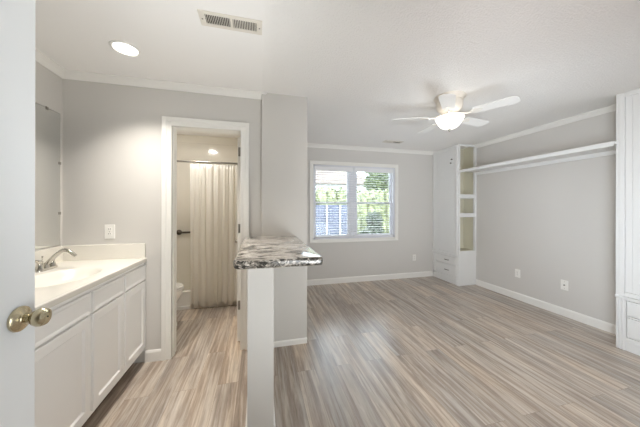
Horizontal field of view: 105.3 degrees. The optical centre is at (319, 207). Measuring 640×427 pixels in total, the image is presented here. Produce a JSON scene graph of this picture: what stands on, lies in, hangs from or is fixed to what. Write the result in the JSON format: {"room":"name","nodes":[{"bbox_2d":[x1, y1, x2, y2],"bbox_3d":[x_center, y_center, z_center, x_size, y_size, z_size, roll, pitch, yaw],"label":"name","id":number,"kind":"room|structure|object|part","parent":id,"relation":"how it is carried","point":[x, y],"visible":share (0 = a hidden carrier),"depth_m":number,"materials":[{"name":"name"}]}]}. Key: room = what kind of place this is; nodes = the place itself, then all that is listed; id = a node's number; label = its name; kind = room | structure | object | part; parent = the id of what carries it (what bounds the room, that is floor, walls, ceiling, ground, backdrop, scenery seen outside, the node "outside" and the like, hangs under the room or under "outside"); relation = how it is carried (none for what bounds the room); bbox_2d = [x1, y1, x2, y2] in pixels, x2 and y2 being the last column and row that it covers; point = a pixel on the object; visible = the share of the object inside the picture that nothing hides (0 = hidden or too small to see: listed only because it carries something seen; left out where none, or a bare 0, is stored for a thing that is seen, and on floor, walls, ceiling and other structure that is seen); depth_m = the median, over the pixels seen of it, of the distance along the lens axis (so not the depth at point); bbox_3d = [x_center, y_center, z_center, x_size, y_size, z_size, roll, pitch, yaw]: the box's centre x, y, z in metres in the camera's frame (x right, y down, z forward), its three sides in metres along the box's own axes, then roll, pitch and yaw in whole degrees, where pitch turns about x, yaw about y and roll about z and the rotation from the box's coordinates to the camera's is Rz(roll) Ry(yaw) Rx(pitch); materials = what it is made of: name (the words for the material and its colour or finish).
{"room":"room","nodes":[
{"label":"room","id":0,"kind":"room"},
{"bbox_2d":[35,61,61,250],"bbox_3d":[-2.065,0.120,1.601,0.120,2.452,4.445,0,0,-14],"label":"wall","id":1,"kind":"structure","parent":0,"point":[48,85],"depth_m":1.88,"materials":[{"name":"beige paint"}]},
{"bbox_2d":[35,102,60,248],"bbox_3d":[-1.943,-0.229,1.384,0.011,1.059,1.196,0,0,-14],"label":"wall mirror","id":2,"kind":"object","parent":1,"relation":"attached to","point":[47,121],"visible":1,"depth_m":1.84,"materials":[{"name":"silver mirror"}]},
{"bbox_2d":[35,246,62,266],"bbox_3d":[-1.941,0.372,1.390,0.020,0.126,1.237,0,0,-14],"label":"backsplash","id":3,"kind":"structure","parent":1,"relation":"attached to","point":[47,253],"depth_m":1.84,"materials":[{"name":"stone"}]},
{"bbox_2d":[35,48,64,78],"bbox_3d":[-1.772,-1.077,0.788,0.050,0.056,2.487,0,0,-14],"label":"crown molding","id":4,"kind":"structure","parent":1,"relation":"attached to","point":[41,58],"depth_m":1.83,"materials":[{"name":"white paint"}]},
{"bbox_2d":[62,79,261,362],"bbox_3d":[-1.349,0.121,2.239,1.578,2.452,0.123,0,0,-14],"label":"wall","id":5,"kind":"structure","parent":0,"point":[112,133],"depth_m":2.10,"materials":[{"name":"beige paint"}]},
{"bbox_2d":[105,224,114,238],"bbox_3d":[-1.778,0.203,2.064,0.074,0.120,0.009,0,0,-14],"label":"wall outlet","id":6,"kind":"object","parent":5,"relation":"attached to","point":[109,229],"visible":1,"depth_m":2.06,"materials":[{"name":"white plastic"}]},
{"bbox_2d":[145,349,160,362],"bbox_3d":[-1.462,1.298,2.141,0.127,0.099,0.013,0,0,-14],"label":"baseboard","id":7,"kind":"structure","parent":5,"relation":"attached to","point":[150,355],"depth_m":2.14,"materials":[{"name":"white paint"}]},
{"bbox_2d":[63,69,266,99],"bbox_3d":[-1.301,-1.077,2.161,1.628,0.056,0.050,0,0,-14],"label":"crown molding","id":8,"kind":"structure","parent":5,"relation":"attached to","point":[68,74],"depth_m":2.13,"materials":[{"name":"white paint"}]},
{"bbox_2d":[161,116,248,360],"bbox_3d":[-1.053,0.271,2.304,0.739,2.153,0.147,0,0,-14],"label":"door frame","id":9,"kind":"structure","parent":5,"relation":"attached to","point":[168,122],"depth_m":2.21,"materials":[{"name":"white paint"}]},
{"bbox_2d":[235,137,240,340],"bbox_3d":[-0.902,0.315,2.702,0.111,2.043,0.580,0,0,-14],"label":"door","id":10,"kind":"structure","parent":5,"relation":"in","point":[237,240],"depth_m":2.44,"materials":[{"name":"white paint"}]},
{"bbox_2d":[247,268,273,426],"bbox_3d":[-0.454,0.838,1.858,0.145,1.022,0.975,0,0,-14],"label":"wall","id":11,"kind":"structure","parent":0,"point":[260,312],"depth_m":1.39,"materials":[{"name":"beige paint"}]},
{"bbox_2d":[233,236,322,269],"bbox_3d":[-0.346,0.302,1.840,0.490,0.050,1.063,0,0,-14],"label":"countertop","id":12,"kind":"structure","parent":11,"relation":"on","point":[266,251],"depth_m":1.45,"materials":[{"name":"stone"}]},
{"bbox_2d":[177,142,432,289],"bbox_3d":[0.025,0.124,4.344,5.263,2.452,0.132,0,0,-14],"label":"wall","id":13,"kind":"structure","parent":0,"point":[415,171],"depth_m":4.50,"materials":[{"name":"beige paint"}]},
{"bbox_2d":[177,230,189,234],"bbox_3d":[-1.913,0.378,3.763,0.560,0.080,0.058,0,0,-14],"label":"grab bar","id":14,"kind":"object","parent":13,"relation":"attached to","point":[179,232],"visible":0.35,"depth_m":3.71,"materials":[{"name":"brown metal"}]},
{"bbox_2d":[177,134,237,145],"bbox_3d":[-1.738,-1.050,3.808,1.578,0.110,0.055,0,0,-14],"label":"trim","id":15,"kind":"structure","parent":13,"relation":"attached to","point":[181,138],"depth_m":3.79,"materials":[{"name":"beige paint"}]},
{"bbox_2d":[310,160,397,242],"bbox_3d":[0.639,-0.099,4.493,1.709,1.434,0.140,0,0,-14],"label":"window","id":16,"kind":"structure","parent":13,"relation":"in","point":[352,193],"depth_m":4.48,"materials":[{"name":"white plastic"}]},
{"bbox_3d":[0.208,-0.400,4.440,0.661,0.660,0.022,0,0,-14],"label":"sash","id":17,"kind":"part","parent":16,"relation":"part of","materials":[{"name":"glass"}]},
{"bbox_3d":[0.213,0.210,4.417,0.661,0.640,0.022,0,0,-14],"label":"sash","id":18,"kind":"part","parent":16,"relation":"part of","materials":[{"name":"white plastic"}]},
{"bbox_2d":[315,166,352,237],"bbox_3d":[0.257,-0.101,4.369,0.714,1.253,0.069,0,0,-14],"label":"window blind","id":19,"kind":"object","parent":16,"relation":"attached to","point":[318,168],"visible":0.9,"depth_m":4.35,"materials":[{"name":"white plastic"}]},
{"bbox_3d":[-0.043,-0.208,4.268,0.018,0.895,0.018,0,0,-14],"label":"pull cord","id":20,"kind":"part","parent":19,"relation":"part of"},
{"bbox_3d":[0.002,-0.085,4.315,0.002,1.200,0.051,0,0,-14],"label":"ladder cord","id":21,"kind":"part","parent":19,"relation":"part of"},
{"bbox_3d":[0.254,0.516,4.378,0.706,0.018,0.046,0,0,-14],"label":"rail","id":22,"kind":"part","parent":19,"relation":"part of","materials":[{"name":"white plastic"}]},
{"bbox_2d":[353,168,392,235],"bbox_3d":[0.999,-0.100,4.557,0.788,1.253,0.064,0,0,-14],"label":"window blind","id":23,"kind":"object","parent":16,"relation":"attached to","point":[368,170],"visible":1,"depth_m":4.55,"materials":[{"name":"white plastic"}]},
{"bbox_3d":[0.719,-0.084,4.494,0.002,1.200,0.051,0,0,-14],"label":"ladder cord","id":24,"kind":"part","parent":23,"relation":"part of","materials":[{"name":"white fabric"}]},
{"bbox_3d":[0.996,0.518,4.563,0.780,0.018,0.046,0,0,-14],"label":"rail","id":25,"kind":"part","parent":23,"relation":"part of","materials":[{"name":"white plastic"}]},
{"bbox_3d":[1.010,-0.398,4.640,0.735,0.660,0.022,0,0,-14],"label":"sash","id":26,"kind":"part","parent":16,"relation":"part of","materials":[{"name":"glass"}]},
{"bbox_3d":[1.015,0.212,4.617,0.735,0.640,0.022,0,0,-14],"label":"sash","id":27,"kind":"part","parent":16,"relation":"part of","materials":[{"name":"clear glass"}]},
{"bbox_2d":[307,271,432,285],"bbox_3d":[0.838,1.302,4.485,2.868,0.099,0.013,0,0,-14],"label":"baseboard","id":28,"kind":"structure","parent":13,"relation":"attached to","point":[426,273],"depth_m":4.49,"materials":[{"name":"white paint"}]},
{"bbox_2d":[307,143,433,154],"bbox_3d":[0.847,-1.072,4.467,2.868,0.056,0.050,0,0,-14],"label":"crown molding","id":29,"kind":"structure","parent":13,"relation":"attached to","point":[308,144],"depth_m":4.47,"materials":[{"name":"white paint"}]},
{"bbox_2d":[35,0,639,151],"bbox_3d":[0.549,-1.201,2.252,5.503,0.200,4.445,0,0,-14],"label":"ceiling","id":30,"kind":"structure","parent":0,"point":[360,66],"depth_m":1.74,"materials":[{"name":"white paint"}]},
{"bbox_2d":[108,40,141,56],"bbox_3d":[-1.350,-1.100,1.695,0.180,0.009,0.180,0,0,-14],"label":"recessed light","id":31,"kind":"object","parent":30,"relation":"in","point":[120,46],"visible":1,"depth_m":1.69,"materials":[{"name":"white plastic"}]},
{"bbox_2d":[197,9,261,34],"bbox_3d":[-0.526,-1.098,1.454,0.353,0.010,0.118,0,0,-14],"label":"ceiling vent","id":32,"kind":"object","parent":30,"relation":"in","point":[207,18],"visible":1,"depth_m":1.45,"materials":[{"name":"beige metal"}]},
{"bbox_2d":[383,140,403,143],"bbox_3d":[1.217,-1.094,4.075,0.330,0.010,0.120,0,0,-14],"label":"ceiling vent","id":33,"kind":"object","parent":30,"relation":"in","point":[385,141],"visible":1,"depth_m":4.05,"materials":[{"name":"beige metal"}]},
{"bbox_2d":[392,91,519,133],"bbox_3d":[1.304,-0.926,2.463,1.050,0.347,1.045,0,0,-14],"label":"ceiling fan","id":34,"kind":"object","parent":30,"relation":"hanging from","point":[448,104],"visible":1,"depth_m":2.34,"materials":[{"name":"white plastic"}]},
{"bbox_3d":[0.917,-0.908,2.513,0.335,0.024,0.128,0,0,12],"label":"blade","id":35,"kind":"part","parent":34,"relation":"part of","materials":[{"name":"white wood"}]},
{"bbox_3d":[1.251,-0.907,2.815,0.128,0.024,0.335,0,0,-6],"label":"blade","id":36,"kind":"part","parent":34,"relation":"part of","materials":[{"name":"white wood"}]},
{"bbox_3d":[1.100,-0.908,2.103,0.128,0.024,0.335,0,0,30],"label":"blade","id":37,"kind":"part","parent":34,"relation":"part of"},
{"bbox_3d":[1.291,-0.838,2.434,0.260,0.110,0.260,0,0,-14],"label":"lamp shade","id":38,"kind":"part","parent":34,"relation":"part of","materials":[{"name":"white glass"}]},
{"bbox_3d":[1.640,-0.907,2.590,0.335,0.024,0.128,0,0,-24],"label":"blade","id":39,"kind":"part","parent":34,"relation":"part of","materials":[{"name":"white wood"}]},
{"bbox_3d":[1.547,-0.907,2.150,0.128,0.024,0.335,0,0,-42],"label":"blade","id":40,"kind":"part","parent":34,"relation":"part of","materials":[{"name":"white wood"}]},
{"bbox_2d":[83,276,639,426],"bbox_3d":[0.544,1.401,2.252,5.503,0.100,4.445,0,0,-14],"label":"floor","id":41,"kind":"structure","parent":0,"point":[430,351],"depth_m":2.05,"materials":[{"name":"laminate"}]},
{"bbox_2d":[35,263,145,426],"bbox_3d":[-1.661,0.909,1.468,0.602,0.876,1.222,0,0,-14],"label":"vanity cabinet","id":42,"kind":"object","parent":41,"relation":"on","point":[90,340],"visible":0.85,"depth_m":1.40,"materials":[{"name":"white paint"}]},
{"bbox_3d":[-1.294,0.559,1.199,0.020,0.124,0.473,0,0,-14],"label":"drawer","id":43,"kind":"part","parent":42,"relation":"part of","materials":[{"name":"white paint"}]},
{"bbox_3d":[-1.294,0.921,1.199,0.020,0.577,0.473,0,0,-14],"label":"door","id":44,"kind":"part","parent":42,"relation":"part of","materials":[{"name":"white paint"}]},
{"bbox_2d":[35,243,146,309],"bbox_3d":[-1.658,0.428,1.461,0.604,0.237,1.237,0,0,-14],"label":"countertop","id":45,"kind":"structure","parent":42,"relation":"on","point":[93,265],"depth_m":1.77,"materials":[{"name":"stone"}]},
{"bbox_2d":[35,248,76,272],"bbox_3d":[-1.844,0.361,1.727,0.207,0.145,0.237,0,0,-14],"label":"faucet","id":46,"kind":"object","parent":45,"relation":"on","point":[50,263],"visible":0.95,"depth_m":1.71,"materials":[{"name":"silver metal"}]},
{"bbox_3d":[-1.899,0.383,1.637,0.044,0.071,0.088,0,0,-14],"label":"handle","id":47,"kind":"part","parent":46,"relation":"part of","materials":[{"name":"silver metal"}]},
{"bbox_3d":[-1.840,0.354,1.728,0.200,0.130,0.042,0,0,-14],"label":"spout","id":48,"kind":"part","parent":46,"relation":"part of","materials":[{"name":"silver metal"}]},
{"bbox_3d":[-1.398,0.559,1.616,0.020,0.124,0.341,0,0,-14],"label":"drawer","id":49,"kind":"part","parent":42,"relation":"part of","materials":[{"name":"white paint"}]},
{"bbox_3d":[-1.398,0.921,1.616,0.020,0.577,0.341,0,0,-14],"label":"door","id":50,"kind":"part","parent":42,"relation":"part of","materials":[{"name":"white paint"}]},
{"bbox_3d":[-1.483,0.559,1.958,0.020,0.124,0.333,0,0,-14],"label":"drawer","id":51,"kind":"part","parent":42,"relation":"part of","materials":[{"name":"white paint"}]},
{"bbox_3d":[-1.484,0.920,1.958,0.020,0.577,0.333,0,0,-14],"label":"door","id":52,"kind":"part","parent":42,"relation":"part of","materials":[{"name":"white paint"}]},
{"bbox_2d":[176,283,183,325],"bbox_3d":[-1.913,0.959,2.719,0.716,0.775,0.420,0,0,-14],"label":"toilet","id":53,"kind":"object","parent":41,"relation":"on","point":[180,286],"visible":0.14,"depth_m":2.76,"materials":[{"name":"white ceramic"}]},
{"bbox_3d":[-1.816,0.897,2.743,0.511,0.026,0.375,0,0,-14],"label":"lid","id":54,"kind":"part","parent":53,"relation":"part of","materials":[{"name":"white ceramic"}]},
{"bbox_2d":[176,290,236,309],"bbox_3d":[-1.678,1.229,3.549,1.554,0.235,0.588,0,0,-14],"label":"bathtub","id":55,"kind":"object","parent":41,"relation":"on","point":[183,303],"visible":0.04,"depth_m":3.23,"materials":[{"name":"white ceramic"}]},
{"bbox_2d":[261,93,306,340],"bbox_3d":[-0.556,0.123,3.239,0.445,2.452,1.755,0,0,-14],"label":"wall pier","id":56,"kind":"object","parent":41,"relation":"on","point":[284,117],"visible":0.71,"depth_m":2.39,"materials":[{"name":"beige paint"}]},
{"bbox_2d":[274,337,306,347],"bbox_3d":[-0.315,1.323,2.390,0.384,0.053,0.011,0,0,-14],"label":"baseboard","id":57,"kind":"object","parent":56,"relation":"attached to","point":[298,340],"visible":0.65,"depth_m":2.39,"materials":[{"name":"white paint"}]},
{"bbox_2d":[432,144,475,285],"bbox_3d":[2.478,0.129,4.561,0.398,2.452,0.659,0,0,-14],"label":"built-in cabinet","id":58,"kind":"object","parent":41,"relation":"on","point":[454,192],"visible":0.99,"depth_m":4.43,"materials":[{"name":"white paint"}]},
{"bbox_3d":[2.314,1.060,4.556,0.020,0.390,0.589,0,0,-14],"label":"drawer frame","id":59,"kind":"part","parent":58,"relation":"part of","materials":[{"name":"white paint"}]},
{"bbox_3d":[2.320,1.133,4.527,0.023,0.180,0.515,0,0,-14],"label":"drawer","id":60,"kind":"part","parent":58,"relation":"part of","materials":[{"name":"white paint"}]},
{"bbox_3d":[2.320,0.951,4.527,0.023,0.136,0.515,0,0,-14],"label":"drawer","id":61,"kind":"part","parent":58,"relation":"part of","materials":[{"name":"white paint"}]},
{"bbox_3d":[2.306,-0.125,4.519,0.014,1.920,0.597,0,0,-14],"label":"door","id":62,"kind":"part","parent":58,"relation":"part of","materials":[{"name":"white paint"}]},
{"bbox_3d":[2.546,0.132,4.384,0.342,0.070,0.264,0,0,-14],"label":"shelf","id":63,"kind":"part","parent":58,"relation":"part of","materials":[{"name":"white paint"}]},
{"bbox_3d":[2.546,-0.196,4.384,0.342,0.070,0.264,0,0,-14],"label":"shelf","id":64,"kind":"part","parent":58,"relation":"part of","materials":[{"name":"white paint"}]},
{"bbox_2d":[614,88,639,355],"bbox_3d":[3.111,0.130,2.100,0.361,2.452,0.659,0,0,-14],"label":"built-in cabinet","id":65,"kind":"object","parent":41,"relation":"on","point":[627,295],"visible":1,"depth_m":2.30,"materials":[{"name":"white paint"}]},
{"bbox_3d":[2.955,-0.124,2.060,0.014,1.920,0.597,0,0,-14],"label":"door","id":66,"kind":"part","parent":65,"relation":"part of","materials":[{"name":"white paint"}]},
{"bbox_3d":[2.979,1.061,2.031,0.020,0.390,0.589,0,0,-14],"label":"drawer frame","id":67,"kind":"part","parent":65,"relation":"part of","materials":[{"name":"white paint"}]},
{"bbox_3d":[2.970,1.134,2.060,0.023,0.180,0.515,0,0,-14],"label":"drawer","id":68,"kind":"part","parent":65,"relation":"part of","materials":[{"name":"white paint"}]},
{"bbox_3d":[2.970,0.952,2.060,0.023,0.136,0.515,0,0,-14],"label":"drawer","id":69,"kind":"part","parent":65,"relation":"part of","materials":[{"name":"white paint"}]},
{"bbox_2d":[476,111,615,324],"bbox_3d":[3.158,0.130,2.903,0.120,2.452,4.445,0,0,-14],"label":"wall","id":70,"kind":"structure","parent":0,"point":[550,223],"depth_m":3.16,"materials":[{"name":"beige paint"}]},
{"bbox_2d":[515,269,519,277],"bbox_3d":[2.916,0.971,3.603,0.009,0.118,0.074,0,0,-14],"label":"wall outlet","id":71,"kind":"object","parent":70,"relation":"attached to","point":[517,272],"visible":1,"depth_m":3.60,"materials":[{"name":"white plastic"}]},
{"bbox_2d":[459,141,616,174],"bbox_3d":[2.798,-0.607,3.331,0.374,0.075,1.906,0,0,-14],"label":"wall shelf","id":72,"kind":"object","parent":70,"relation":"attached to","point":[609,148],"visible":0.77,"depth_m":3.03,"materials":[{"name":"white paint"}]},
{"bbox_2d":[474,104,615,147],"bbox_3d":[2.957,-1.068,3.370,0.050,0.056,1.890,0,0,-14],"label":"crown molding","id":73,"kind":"structure","parent":70,"relation":"attached to","point":[611,108],"depth_m":3.14,"materials":[{"name":"white paint"}]},
{"bbox_2d":[476,279,615,334],"bbox_3d":[2.970,1.306,3.374,0.013,0.099,1.890,0,0,-14],"label":"baseboard","id":74,"kind":"structure","parent":70,"relation":"attached to","point":[611,328],"depth_m":3.15,"materials":[{"name":"white paint"}]},
{"bbox_2d":[561,279,567,290],"bbox_3d":[3.049,0.968,3.049,0.018,0.122,0.078,0,0,-14],"label":"cable jack","id":75,"kind":"object","parent":70,"relation":"attached to","point":[564,284],"visible":1,"depth_m":3.05,"materials":[{"name":"white plastic"}]},
{"bbox_3d":[1.070,0.126,0.154,5.263,2.452,0.120,0,0,-14],"label":"wall","id":76,"kind":"structure","parent":0,"visible":0},
{"bbox_2d":[0,0,51,426],"bbox_3d":[-0.734,0.325,0.265,0.165,2.023,0.909,0,0,-14],"label":"door","id":77,"kind":"structure","parent":76,"relation":"in","point":[19,318],"depth_m":0.65,"materials":[{"name":"white paint"}]},
{"bbox_3d":[-0.776,0.300,0.668,0.050,0.048,0.048,0,0,-14],"label":"knob","id":78,"kind":"part","parent":77,"relation":"part of","materials":[{"name":"gold metal"}]},
{"label":"outside","id":79,"kind":"structure","parent":0,"visible":0},
{"bbox_3d":[2.428,1.680,10.913,38.000,0.150,60.000,0,0,-14],"label":"ground","id":80,"kind":"structure","parent":79,"visible":0},
{"bbox_2d":[316,205,346,234],"bbox_3d":[-0.233,0.764,6.283,2.192,1.670,0.095,0,0,-14],"label":"fence","id":81,"kind":"object","parent":80,"relation":"on","point":[343,215],"visible":0.09,"depth_m":6.40,"materials":[{"name":"blue paint"}]},
{"bbox_2d":[316,170,369,192],"bbox_3d":[-0.011,-1.025,20.094,7.500,5.250,5.800,0,0,-14],"label":"house","id":82,"kind":"structure","parent":80,"relation":"on","point":[339,172],"depth_m":18.01,"materials":[{"name":"white"}]},
{"bbox_2d":[316,185,388,232],"bbox_3d":[2.238,0.501,10.019,9.869,2.744,1.422,0,0,-14],"label":"hedge","id":83,"kind":"object","parent":80,"relation":"on","point":[372,191],"visible":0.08,"depth_m":9.49,"materials":[{"name":"green plant"}]},
{"bbox_2d":[357,211,385,233],"bbox_3d":[1.554,0.855,7.773,1.135,1.497,0.869,0,0,-35],"label":"shrub","id":84,"kind":"object","parent":80,"relation":"on","point":[370,222],"visible":0.34,"depth_m":7.73,"materials":[{"name":"green plant"}]},
{"bbox_3d":[4.042,1.593,11.467,4.600,0.030,11.705,0,0,-14],"label":"path","id":85,"kind":"object","parent":80,"relation":"on","visible":0},
{"bbox_2d":[363,172,388,190],"bbox_3d":[2.890,-0.703,11.565,1.880,4.622,1.637,0,0,-14],"label":"tree","id":86,"kind":"object","parent":85,"relation":"on","point":[378,184],"visible":0.35,"depth_m":11.11,"materials":[{"name":"green plant"}]},
{"bbox_3d":[-2.436,0.179,3.362,0.012,2.332,0.583,0,0,-14],"label":"wall","id":87,"kind":"structure","parent":0,"visible":0},
{"bbox_2d":[177,160,236,163],"bbox_3d":[-1.597,-0.605,3.240,1.578,0.060,0.060,0,0,-14],"label":"curtain rod","id":88,"kind":"object","parent":87,"relation":"attached to","point":[177,160],"visible":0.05,"depth_m":3.25,"materials":[{"name":"metal"}]},
{"bbox_2d":[190,160,236,308],"bbox_3d":[-1.290,0.352,3.310,0.866,1.951,0.056,0,0,-14],"label":"shower curtain","id":89,"kind":"object","parent":88,"relation":"hanging from","point":[213,187],"visible":0.65,"depth_m":3.27,"materials":[{"name":"white fabric"}]}
]}

